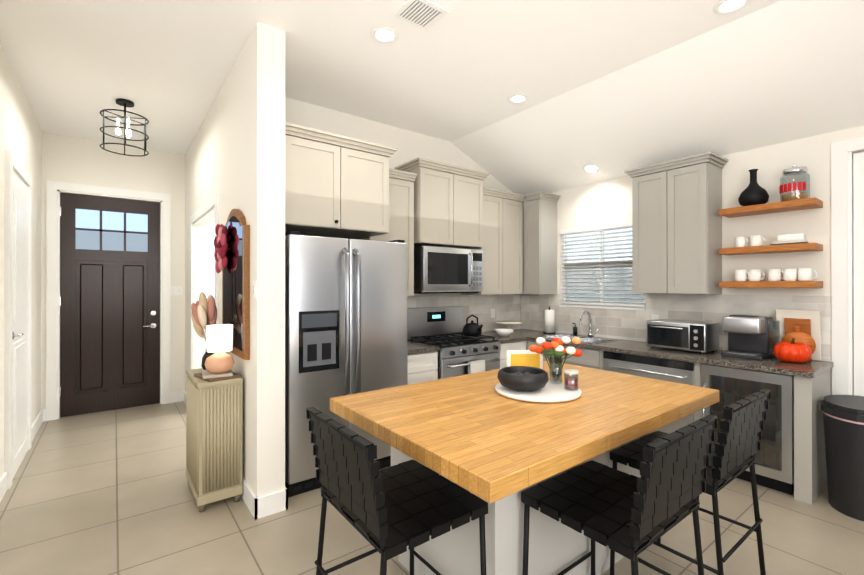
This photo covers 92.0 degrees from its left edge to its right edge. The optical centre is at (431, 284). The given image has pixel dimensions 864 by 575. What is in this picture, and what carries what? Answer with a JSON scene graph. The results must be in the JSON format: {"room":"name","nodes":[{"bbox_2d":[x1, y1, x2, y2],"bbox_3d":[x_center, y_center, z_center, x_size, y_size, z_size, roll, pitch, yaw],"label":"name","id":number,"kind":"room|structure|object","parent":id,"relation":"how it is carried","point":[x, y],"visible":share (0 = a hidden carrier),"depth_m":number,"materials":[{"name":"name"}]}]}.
{"room":"kitchen","nodes":[
{"label":"kitchen","id":0,"kind":"room"},
{"bbox_2d":[0,43,41,478],"bbox_3d":[-3.452,-0.163,3.371,0.120,3.350,3.310,0,0,-37],"label":"wall","id":1,"kind":"structure","parent":0,"point":[20,135],"depth_m":3.70,"materials":[{"name":"white paint"}]},
{"bbox_2d":[4,149,31,489],"bbox_3d":[-3.447,0.257,3.487,0.030,2.510,1.030,0,0,-37],"label":"door frame","id":2,"kind":"structure","parent":1,"relation":"attached to","point":[12,162],"depth_m":3.10,"materials":[{"name":"white wood"}]},
{"bbox_2d":[12,170,27,461],"bbox_3d":[-3.431,0.299,3.499,0.068,2.409,0.844,0,0,-37],"label":"closet door","id":3,"kind":"structure","parent":1,"relation":"in","point":[20,331],"depth_m":3.44,"materials":[{"name":"white wood"}]},
{"bbox_2d":[0,409,45,501],"bbox_3d":[-3.356,1.447,3.365,0.030,0.130,3.190,0,0,-37],"label":"baseboard","id":4,"kind":"structure","parent":1,"relation":"attached to","point":[41,417],"depth_m":3.55,"materials":[{"name":"white"}]},
{"bbox_2d":[41,131,214,409],"bbox_3d":[-2.955,-0.159,5.755,3.800,3.350,0.120,0,0,-37],"label":"wall","id":5,"kind":"structure","parent":0,"point":[71,159],"depth_m":5.12,"materials":[{"name":"white paint"}]},
{"bbox_2d":[46,180,170,420],"bbox_3d":[-3.865,0.175,5.050,1.180,2.680,0.138,0,0,-37],"label":"door frame","id":6,"kind":"structure","parent":5,"relation":"attached to","point":[55,190],"depth_m":4.72,"materials":[{"name":"white wood"}]},
{"bbox_2d":[60,193,159,416],"bbox_3d":[-3.849,0.228,5.027,0.956,2.558,0.104,0,0,-37],"label":"front door","id":7,"kind":"structure","parent":5,"relation":"in","point":[109,303],"depth_m":5.01,"materials":[{"name":"black wood"}]},
{"bbox_2d":[171,286,181,294],"bbox_3d":[-3.314,0.076,5.400,0.140,0.116,0.008,0,0,-37],"label":"light switch","id":8,"kind":"object","parent":5,"relation":"attached to","point":[176,290],"visible":1,"depth_m":5.40,"materials":[{"name":"white plastic"}]},
{"bbox_2d":[210,238,214,298],"bbox_3d":[-2.870,0.166,5.724,0.340,1.600,0.029,0,0,-37],"label":"window","id":9,"kind":"structure","parent":5,"relation":"in","point":[212,271],"depth_m":5.64,"materials":[{"name":"white"}]},
{"bbox_2d":[185,22,284,497],"bbox_3d":[-2.114,-0.162,4.139,0.180,3.350,3.470,0,0,-37],"label":"wall","id":10,"kind":"structure","parent":0,"point":[235,156],"depth_m":2.79,"materials":[{"name":"white paint"}]},
{"bbox_2d":[183,391,185,403],"bbox_3d":[-3.061,1.450,5.218,0.015,0.130,0.600,0,0,-37],"label":"baseboard","id":11,"kind":"structure","parent":10,"relation":"attached to","point":[184,393],"depth_m":5.38,"materials":[{"name":"white"}]},
{"bbox_2d":[190,193,218,368],"bbox_3d":[-2.318,0.349,4.391,0.198,2.330,1.620,0,0,-37],"label":"trim","id":12,"kind":"structure","parent":10,"relation":"attached to","point":[204,217],"depth_m":4.92,"materials":[{"name":"white wood"}]},
{"bbox_2d":[222,209,249,359],"bbox_3d":[-1.486,-0.029,3.134,0.034,1.080,0.750,0,0,-37],"label":"mirror","id":13,"kind":"object","parent":10,"relation":"attached to","point":[236,292],"visible":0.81,"depth_m":2.98,"materials":[{"name":"brown glass"}]},
{"bbox_2d":[214,224,227,272],"bbox_3d":[-1.664,-0.288,3.276,0.058,0.396,0.384,0,0,-37],"label":"wreath","id":14,"kind":"object","parent":13,"relation":"hanging from","point":[221,245],"visible":1,"depth_m":3.18,"materials":[{"name":"red plant"}]},
{"bbox_2d":[241,476,259,519],"bbox_3d":[-1.514,1.446,3.188,0.015,0.130,1.265,0,0,-37],"label":"baseboard","id":15,"kind":"structure","parent":10,"relation":"attached to","point":[252,502],"depth_m":2.77,"materials":[{"name":"white"}]},
{"bbox_2d":[253,281,256,298],"bbox_3d":[-1.165,0.030,2.737,0.008,0.116,0.070,0,0,-37],"label":"light switch","id":16,"kind":"object","parent":10,"relation":"attached to","point":[254,289],"visible":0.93,"depth_m":2.71,"materials":[{"name":"white plastic"}]},
{"bbox_2d":[285,97,512,295],"bbox_3d":[-0.173,-0.161,4.744,3.640,3.350,0.120,0,0,-37],"label":"wall","id":17,"kind":"structure","parent":0,"point":[410,145],"depth_m":4.46,"materials":[{"name":"white paint"}]},
{"bbox_2d":[285,130,348,236],"bbox_3d":[-1.106,-0.790,3.498,0.516,0.685,0.726,0,0,-37],"label":"upper cabinet","id":18,"kind":"object","parent":17,"relation":"attached to","point":[338,186],"depth_m":3.22,"materials":[{"name":"beige wood"}]},
{"bbox_2d":[329,142,392,238],"bbox_3d":[-0.793,-0.790,3.737,0.516,0.685,0.726,0,0,-37],"label":"upper cabinet","id":19,"kind":"object","parent":17,"relation":"attached to","point":[370,174],"depth_m":3.51,"materials":[{"name":"beige wood"}]},
{"bbox_2d":[361,174,416,295],"bbox_3d":[-0.488,-0.479,4.208,0.509,1.185,0.346,0,0,-37],"label":"upper cabinet","id":20,"kind":"object","parent":17,"relation":"attached to","point":[404,187],"depth_m":4.18,"materials":[{"name":"beige wood"}]},
{"bbox_2d":[397,162,460,246],"bbox_3d":[-0.041,-0.823,4.517,0.506,0.795,0.397,0,0,-37],"label":"upper cabinet","id":21,"kind":"object","parent":17,"relation":"attached to","point":[438,187],"depth_m":4.35,"materials":[{"name":"beige wood"}]},
{"bbox_2d":[414,245,482,293],"bbox_3d":[0.140,-0.156,4.613,0.840,0.490,0.462,0,0,-37],"label":"microwave","id":22,"kind":"object","parent":21,"relation":"attached to","point":[446,270],"visible":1,"depth_m":4.40,"materials":[{"name":"silver metal"}]},
{"bbox_2d":[449,170,484,249],"bbox_3d":[0.265,-0.823,4.750,0.506,0.795,0.397,0,0,-37],"label":"upper cabinet","id":23,"kind":"object","parent":17,"relation":"attached to","point":[472,189],"depth_m":4.65,"materials":[{"name":"beige wood"}]},
{"bbox_2d":[461,190,508,294],"bbox_3d":[0.624,-0.477,5.055,0.427,1.185,0.346,0,0,-37],"label":"upper cabinet","id":24,"kind":"object","parent":17,"relation":"attached to","point":[496,252],"depth_m":4.95,"materials":[{"name":"beige wood"}]},
{"bbox_2d":[509,194,524,293],"bbox_3d":[0.866,-0.477,5.240,0.425,1.185,0.346,0,0,-37],"label":"upper cabinet","id":25,"kind":"object","parent":17,"relation":"attached to","point":[515,204],"depth_m":5.16,"materials":[{"name":"beige wood"}]},
{"bbox_2d":[0,401,863,574],"bbox_3d":[-0.503,1.570,2.245,7.450,0.120,8.950,0,0,-37],"label":"floor","id":26,"kind":"structure","parent":0,"point":[108,492],"depth_m":2.61,"materials":[{"name":"tile"}]},
{"bbox_2d":[186,368,242,511],"bbox_3d":[-1.605,1.081,3.053,0.280,0.860,0.572,0,0,-37],"label":"base cabinet","id":27,"kind":"object","parent":26,"relation":"on","point":[214,415],"visible":0.94,"depth_m":2.84,"materials":[{"name":"beige wood"}]},
{"bbox_2d":[191,292,216,369],"bbox_3d":[-1.768,0.350,3.221,0.171,0.600,0.316,0,0,-37],"label":"vase","id":28,"kind":"object","parent":27,"relation":"on","point":[204,311],"visible":0.73,"depth_m":3.14,"materials":[{"name":"black"}]},
{"bbox_2d":[194,370,239,381],"bbox_3d":[-1.522,0.631,2.948,0.254,0.037,0.315,0,0,-37],"label":"books","id":29,"kind":"object","parent":27,"relation":"on","point":[206,375],"visible":0.81,"depth_m":2.87,"materials":[{"name":"brown paper"}]},
{"bbox_2d":[204,324,234,373],"bbox_3d":[-1.484,0.447,2.915,0.190,0.330,0.190,0,0,-37],"label":"light","id":30,"kind":"object","parent":29,"relation":"on","point":[219,338],"visible":1,"depth_m":2.85,"materials":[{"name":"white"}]},
{"bbox_2d":[285,231,407,496],"bbox_3d":[-0.839,0.566,3.545,1.010,1.892,0.938,0,0,-37],"label":"refrigerator","id":31,"kind":"object","parent":26,"relation":"on","point":[346,316],"visible":0.75,"depth_m":3.13,"materials":[{"name":"grey metal"}]},
{"bbox_2d":[306,407,487,574],"bbox_3d":[-0.146,1.006,1.669,0.537,1.006,0.532,0,0,-37],"label":"stool","id":32,"kind":"object","parent":26,"relation":"on","point":[388,513],"visible":1,"depth_m":1.56,"materials":[{"name":"black leather"}]},
{"bbox_2d":[408,306,500,378],"bbox_3d":[0.239,0.884,4.481,0.796,1.260,0.736,0,0,-37],"label":"range","id":33,"kind":"object","parent":26,"relation":"on","point":[460,353],"visible":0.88,"depth_m":4.42,"materials":[{"name":"silver metal"}]},
{"bbox_2d":[463,314,482,335],"bbox_3d":[0.465,0.444,4.614,0.216,0.234,0.274,0,0,-37],"label":"kettle","id":34,"kind":"object","parent":33,"relation":"on","point":[472,329],"visible":1,"depth_m":4.56,"materials":[{"name":"black metal"}]},
{"bbox_2d":[408,294,557,384],"bbox_3d":[0.409,0.816,4.694,2.528,1.396,0.658,0,0,-37],"label":"base cabinet","id":35,"kind":"object","parent":26,"relation":"on","point":[422,362],"visible":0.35,"depth_m":4.93,"materials":[{"name":"white"}]},
{"bbox_2d":[491,309,494,317],"bbox_3d":[0.788,0.366,5.379,0.070,0.116,0.008,0,0,-37],"label":"electrical outlet","id":36,"kind":"object","parent":35,"relation":"attached to","point":[492,313],"visible":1,"depth_m":5.37,"materials":[{"name":"white plastic"}]},
{"bbox_2d":[495,329,512,335],"bbox_3d":[0.846,0.561,4.890,0.220,0.075,0.220,0,0,-37],"label":"bowl","id":37,"kind":"object","parent":35,"relation":"on","point":[503,332],"visible":1,"depth_m":4.82,"materials":[{"name":"white ceramic"}]},
{"bbox_2d":[495,321,521,332],"bbox_3d":[0.963,0.532,5.231,0.340,0.135,0.340,0,0,-37],"label":"cake stand","id":38,"kind":"object","parent":35,"relation":"on","point":[508,323],"visible":0.71,"depth_m":5.17,"materials":[{"name":"beige ceramic"}]},
{"bbox_2d":[391,428,658,574],"bbox_3d":[0.565,1.078,2.394,1.390,0.864,0.790,0,0,-37],"label":"kitchen island","id":39,"kind":"object","parent":26,"relation":"on","point":[554,546],"depth_m":1.84,"materials":[{"name":"grey"}]},
{"bbox_2d":[330,360,718,503],"bbox_3d":[0.531,0.612,2.218,1.780,0.065,1.150,0,0,-37],"label":"island countertop","id":40,"kind":"structure","parent":39,"relation":"on","point":[490,444],"depth_m":1.79,"materials":[{"name":"brown wood"}]},
{"bbox_2d":[507,350,542,368],"bbox_3d":[0.579,0.494,2.599,0.220,0.170,0.026,0,0,1],"label":"box","id":41,"kind":"object","parent":40,"relation":"on","point":[529,358],"visible":0.57,"depth_m":2.59,"materials":[{"name":"yellow cardboard"}]},
{"bbox_2d":[494,380,581,402],"bbox_3d":[0.568,0.568,2.252,0.456,0.022,0.456,0,0,-37],"label":"platter","id":42,"kind":"object","parent":40,"relation":"on","point":[550,392],"visible":0.56,"depth_m":2.14,"materials":[{"name":"white ceramic"}]},
{"bbox_2d":[497,366,548,391],"bbox_3d":[0.488,0.507,2.242,0.270,0.098,0.270,0,0,-37],"label":"bowl","id":43,"kind":"object","parent":42,"relation":"on","point":[523,378],"visible":1,"depth_m":2.15,"materials":[{"name":"black ceramic"}]},
{"bbox_2d":[529,336,581,383],"bbox_3d":[0.706,0.426,2.386,0.263,0.261,0.306,0,0,-37],"label":"flower vase","id":44,"kind":"object","parent":42,"relation":"on","point":[555,348],"visible":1,"depth_m":2.34,"materials":[{"name":"clear glass"}]},
{"bbox_2d":[564,369,578,390],"bbox_3d":[0.742,0.506,2.222,0.074,0.100,0.073,0,0,-37],"label":"candle","id":45,"kind":"object","parent":42,"relation":"on","point":[571,382],"visible":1,"depth_m":2.20,"materials":[{"name":"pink glass"}]},
{"bbox_2d":[521,415,717,574],"bbox_3d":[0.730,1.006,1.658,0.532,1.006,0.537,0,0,-37],"label":"stool","id":46,"kind":"object","parent":26,"relation":"on","point":[630,517],"visible":1,"depth_m":1.54,"materials":[{"name":"black leather"}]},
{"bbox_2d":[521,293,832,503],"bbox_3d":[1.907,0.801,4.271,0.658,1.425,3.119,0,0,-37],"label":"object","id":47,"kind":"object","parent":26,"relation":"on","point":[626,329],"visible":0.44,"depth_m":3.65,"materials":[{"name":"grey"}]},
{"bbox_2d":[543,307,555,333],"bbox_3d":[1.458,0.434,5.175,0.150,0.330,0.150,0,0,-37],"label":"paper towel","id":48,"kind":"object","parent":47,"relation":"on","point":[549,321],"visible":1,"depth_m":5.12,"materials":[{"name":"white paper"}]},
{"bbox_2d":[541,334,616,343],"bbox_3d":[1.607,0.616,4.641,0.422,0.040,0.712,0,0,-37],"label":"sink","id":49,"kind":"object","parent":47,"relation":"in","point":[589,340],"visible":0.38,"depth_m":4.73,"materials":[{"name":"silver metal"}]},
{"bbox_2d":[572,310,598,336],"bbox_3d":[1.718,0.441,4.800,0.233,0.316,0.330,0,0,-37],"label":"faucet","id":50,"kind":"object","parent":47,"relation":"on","point":[590,333],"visible":0.96,"depth_m":4.79,"materials":[{"name":"silver metal"}]},
{"bbox_2d":[603,351,693,433],"bbox_3d":[1.923,1.079,3.755,0.141,0.868,0.790,0,0,-37],"label":"dishwasher","id":51,"kind":"object","parent":47,"relation":"in","point":[676,371],"visible":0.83,"depth_m":3.65,"materials":[{"name":"silver metal"}]},
{"bbox_2d":[646,319,718,353],"bbox_3d":[2.293,0.467,3.843,0.367,0.260,0.500,0,0,-37],"label":"toaster oven","id":52,"kind":"object","parent":47,"relation":"on","point":[701,337],"visible":1,"depth_m":3.72,"materials":[{"name":"silver metal"}]},
{"bbox_2d":[721,314,779,359],"bbox_3d":[2.644,0.423,3.467,0.305,0.345,0.325,0,0,-37],"label":"coffee maker","id":53,"kind":"object","parent":47,"relation":"on","point":[750,336],"visible":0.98,"depth_m":3.42,"materials":[{"name":"grey metal"}]},
{"bbox_2d":[773,338,811,362],"bbox_3d":[2.790,0.501,3.229,0.230,0.184,0.236,0,0,-37],"label":"pumpkin","id":54,"kind":"object","parent":47,"relation":"on","point":[793,351],"visible":1,"depth_m":3.16,"materials":[{"name":"orange"}]},
{"bbox_2d":[776,309,820,360],"bbox_3d":[2.916,0.396,3.332,0.132,0.396,0.270,0,0,-37],"label":"picture","id":55,"kind":"object","parent":47,"relation":"on","point":[801,326],"visible":0.6,"depth_m":3.29,"materials":[{"name":"beige paper"}]},
{"bbox_2d":[610,388,770,574],"bbox_3d":[1.271,1.007,2.070,0.532,1.006,0.537,0,0,-37],"label":"stool","id":56,"kind":"object","parent":26,"relation":"on","point":[734,451],"visible":0.75,"depth_m":1.90,"materials":[{"name":"black leather"}]},
{"bbox_2d":[701,364,793,494],"bbox_3d":[2.579,1.078,3.331,0.640,0.868,0.580,0,0,-37],"label":"beverage cooler","id":57,"kind":"object","parent":26,"relation":"on","point":[774,464],"visible":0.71,"depth_m":3.06,"materials":[{"name":"grey"}]},
{"bbox_2d":[821,395,863,520],"bbox_3d":[2.902,1.153,2.817,0.525,0.715,0.399,0,0,-37],"label":"trash can","id":58,"kind":"object","parent":26,"relation":"on","point":[843,417],"visible":1,"depth_m":2.73,"materials":[{"name":"grey"}]},
{"bbox_2d":[0,0,863,197],"bbox_3d":[-0.503,-1.458,2.251,7.450,0.744,8.950,0,0,-37],"label":"ceiling","id":59,"kind":"structure","parent":0,"point":[612,89],"depth_m":3.18,"materials":[{"name":"white paint"}]},
{"bbox_2d":[100,98,148,155],"bbox_3d":[-2.859,-1.479,3.882,0.372,0.454,0.372,0,0,-37],"label":"pendant light","id":60,"kind":"object","parent":59,"relation":"hanging from","point":[125,103],"visible":1,"depth_m":3.86,"materials":[{"name":"grey metal"}]},
{"bbox_2d":[371,27,398,43],"bbox_3d":[-0.323,-1.704,2.848,0.188,0.008,0.188,0,0,44],"label":"recessed light","id":61,"kind":"object","parent":59,"relation":"in","point":[386,35],"depth_m":2.84,"materials":[{"name":"white"}]},
{"bbox_2d":[393,0,448,30],"bbox_3d":[-0.069,-1.700,2.614,0.260,0.016,0.240,0,0,-37],"label":"ceiling vent","id":62,"kind":"object","parent":59,"relation":"in","point":[425,15],"visible":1,"depth_m":2.60,"materials":[{"name":"white metal"}]},
{"bbox_2d":[507,94,527,103],"bbox_3d":[0.785,-1.702,3.818,0.188,0.008,0.188,0,0,44],"label":"recessed light","id":63,"kind":"object","parent":59,"relation":"in","point":[518,98],"depth_m":3.81,"materials":[{"name":"white"}]},
{"bbox_2d":[582,164,599,173],"bbox_3d":[1.762,-1.280,4.612,0.188,0.076,0.174,0,0,44],"label":"recessed light","id":64,"kind":"object","parent":59,"relation":"in","point":[588,168],"depth_m":4.61,"materials":[{"name":"white"}]},
{"bbox_2d":[713,0,750,14],"bbox_3d":[1.825,-1.704,2.536,0.188,0.008,0.188,0,0,44],"label":"recessed light","id":65,"kind":"object","parent":59,"relation":"in","point":[727,6],"depth_m":2.55,"materials":[{"name":"white"}]},
{"bbox_2d":[524,125,863,394],"bbox_3d":[2.681,-0.162,3.902,0.120,3.350,4.920,0,0,-37],"label":"wall","id":66,"kind":"structure","parent":0,"point":[603,202],"depth_m":3.57,"materials":[{"name":"white paint"}]},
{"bbox_2d":[523,202,526,293],"bbox_3d":[1.201,-0.464,5.455,0.346,1.160,0.411,0,0,-37],"label":"upper cabinet","id":67,"kind":"object","parent":66,"relation":"attached to","point":[524,203],"depth_m":5.22,"materials":[{"name":"grey wood"}]},
{"bbox_2d":[527,195,558,293],"bbox_3d":[1.364,-0.477,5.240,0.346,1.185,0.244,0,0,-37],"label":"upper cabinet","id":68,"kind":"object","parent":66,"relation":"attached to","point":[541,209],"depth_m":5.13,"materials":[{"name":"grey wood"}]},
{"bbox_2d":[559,221,644,310],"bbox_3d":[1.960,-0.213,4.823,0.130,0.965,1.060,0,0,-37],"label":"window","id":69,"kind":"structure","parent":66,"relation":"in","point":[596,267],"depth_m":4.82,"materials":[{"name":"white"}]},
{"bbox_2d":[631,163,674,293],"bbox_3d":[2.242,-0.504,4.089,0.346,1.175,0.392,0,0,-37],"label":"upper cabinet","id":70,"kind":"object","parent":66,"relation":"attached to","point":[653,191],"depth_m":3.97,"materials":[{"name":"grey wood"}]},
{"bbox_2d":[652,314,658,319],"bbox_3d":[2.293,0.363,4.284,0.008,0.116,0.070,0,0,-37],"label":"electrical outlet","id":71,"kind":"object","parent":66,"relation":"attached to","point":[654,317],"visible":0.36,"depth_m":4.28,"materials":[{"name":"white plastic"}]},
{"bbox_2d":[675,155,722,293],"bbox_3d":[2.405,-0.505,3.875,0.346,1.175,0.390,0,0,-37],"label":"upper cabinet","id":72,"kind":"object","parent":66,"relation":"attached to","point":[676,228],"depth_m":3.72,"materials":[{"name":"grey wood"}]},
{"bbox_2d":[719,281,822,287],"bbox_3d":[2.787,-0.003,3.454,0.247,0.050,0.630,0,0,-37],"label":"shelf","id":73,"kind":"object","parent":66,"relation":"attached to","point":[786,284],"visible":1,"depth_m":3.32,"materials":[{"name":"brown wood"}]},
{"bbox_2d":[735,270,748,281],"bbox_3d":[2.677,-0.079,3.593,0.083,0.100,0.110,0,0,-37],"label":"mug","id":74,"kind":"object","parent":73,"relation":"on","point":[740,275],"visible":0.94,"depth_m":3.57,"materials":[{"name":"white ceramic"}]},
{"bbox_2d":[749,269,764,281],"bbox_3d":[2.739,-0.079,3.512,0.083,0.100,0.113,0,0,-37],"label":"mug","id":75,"kind":"object","parent":73,"relation":"on","point":[755,275],"visible":0.94,"depth_m":3.49,"materials":[{"name":"white ceramic"}]},
{"bbox_2d":[768,269,782,280],"bbox_3d":[2.818,-0.079,3.408,0.083,0.100,0.114,0,0,-37],"label":"mug","id":76,"kind":"object","parent":73,"relation":"on","point":[774,274],"visible":0.83,"depth_m":3.39,"materials":[{"name":"white ceramic"}]},
{"bbox_2d":[783,269,797,280],"bbox_3d":[2.878,-0.079,3.329,0.083,0.100,0.114,0,0,-37],"label":"mug","id":77,"kind":"object","parent":73,"relation":"on","point":[789,274],"visible":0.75,"depth_m":3.31,"materials":[{"name":"white ceramic"}]},
{"bbox_2d":[798,268,816,280],"bbox_3d":[2.933,-0.080,3.258,0.083,0.100,0.113,0,0,-37],"label":"mug","id":78,"kind":"object","parent":73,"relation":"on","point":[804,274],"visible":0.94,"depth_m":3.24,"materials":[{"name":"white ceramic"}]},
{"bbox_2d":[719,243,822,254],"bbox_3d":[2.787,-0.293,3.455,0.247,0.050,0.630,0,0,-37],"label":"shelf","id":79,"kind":"object","parent":66,"relation":"attached to","point":[799,247],"visible":1,"depth_m":3.35,"materials":[{"name":"brown wood"}]},
{"bbox_2d":[735,237,747,246],"bbox_3d":[2.676,-0.366,3.595,0.079,0.095,0.102,0,0,-37],"label":"mug","id":80,"kind":"object","parent":79,"relation":"on","point":[741,241],"visible":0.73,"depth_m":3.57,"materials":[{"name":"white ceramic"}]},
{"bbox_2d":[750,235,764,245],"bbox_3d":[2.744,-0.366,3.506,0.079,0.095,0.106,0,0,-37],"label":"mug","id":81,"kind":"object","parent":79,"relation":"on","point":[755,240],"visible":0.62,"depth_m":3.48,"materials":[{"name":"white ceramic"}]},
{"bbox_2d":[770,233,807,244],"bbox_3d":[2.865,-0.362,3.338,0.130,0.084,0.220,0,0,-37],"label":"dish","id":82,"kind":"object","parent":79,"relation":"on","point":[797,238],"visible":0.96,"depth_m":3.29,"materials":[{"name":"white ceramic"}]},
{"bbox_2d":[719,197,822,217],"bbox_3d":[2.787,-0.633,3.455,0.247,0.050,0.630,0,0,-37],"label":"shelf","id":83,"kind":"object","parent":66,"relation":"attached to","point":[791,205],"visible":1,"depth_m":3.37,"materials":[{"name":"brown wood"}]},
{"bbox_2d":[738,169,768,205],"bbox_3d":[2.724,-0.816,3.533,0.210,0.315,0.210,0,0,-37],"label":"vase","id":84,"kind":"object","parent":83,"relation":"on","point":[753,193],"visible":0.83,"depth_m":3.48,"materials":[{"name":"black ceramic"}]},
{"bbox_2d":[779,164,809,200],"bbox_3d":[2.886,-0.810,3.317,0.184,0.301,0.180,0,0,-37],"label":"cookie jar","id":85,"kind":"object","parent":83,"relation":"on","point":[794,170],"visible":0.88,"depth_m":3.28,"materials":[{"name":"clear glass"}]},
{"bbox_2d":[831,137,863,394],"bbox_3d":[3.482,0.206,2.836,0.138,2.610,1.095,0,0,-37],"label":"door frame","id":86,"kind":"structure","parent":66,"relation":"attached to","point":[842,286],"depth_m":3.18,"materials":[{"name":"white wood"}]},
{"bbox_2d":[853,152,863,395],"bbox_3d":[3.482,0.252,2.826,0.048,2.502,0.880,0,0,-37],"label":"pantry door","id":87,"kind":"structure","parent":66,"relation":"in","point":[858,213],"depth_m":3.15,"materials":[{"name":"white wood"}]}
]}

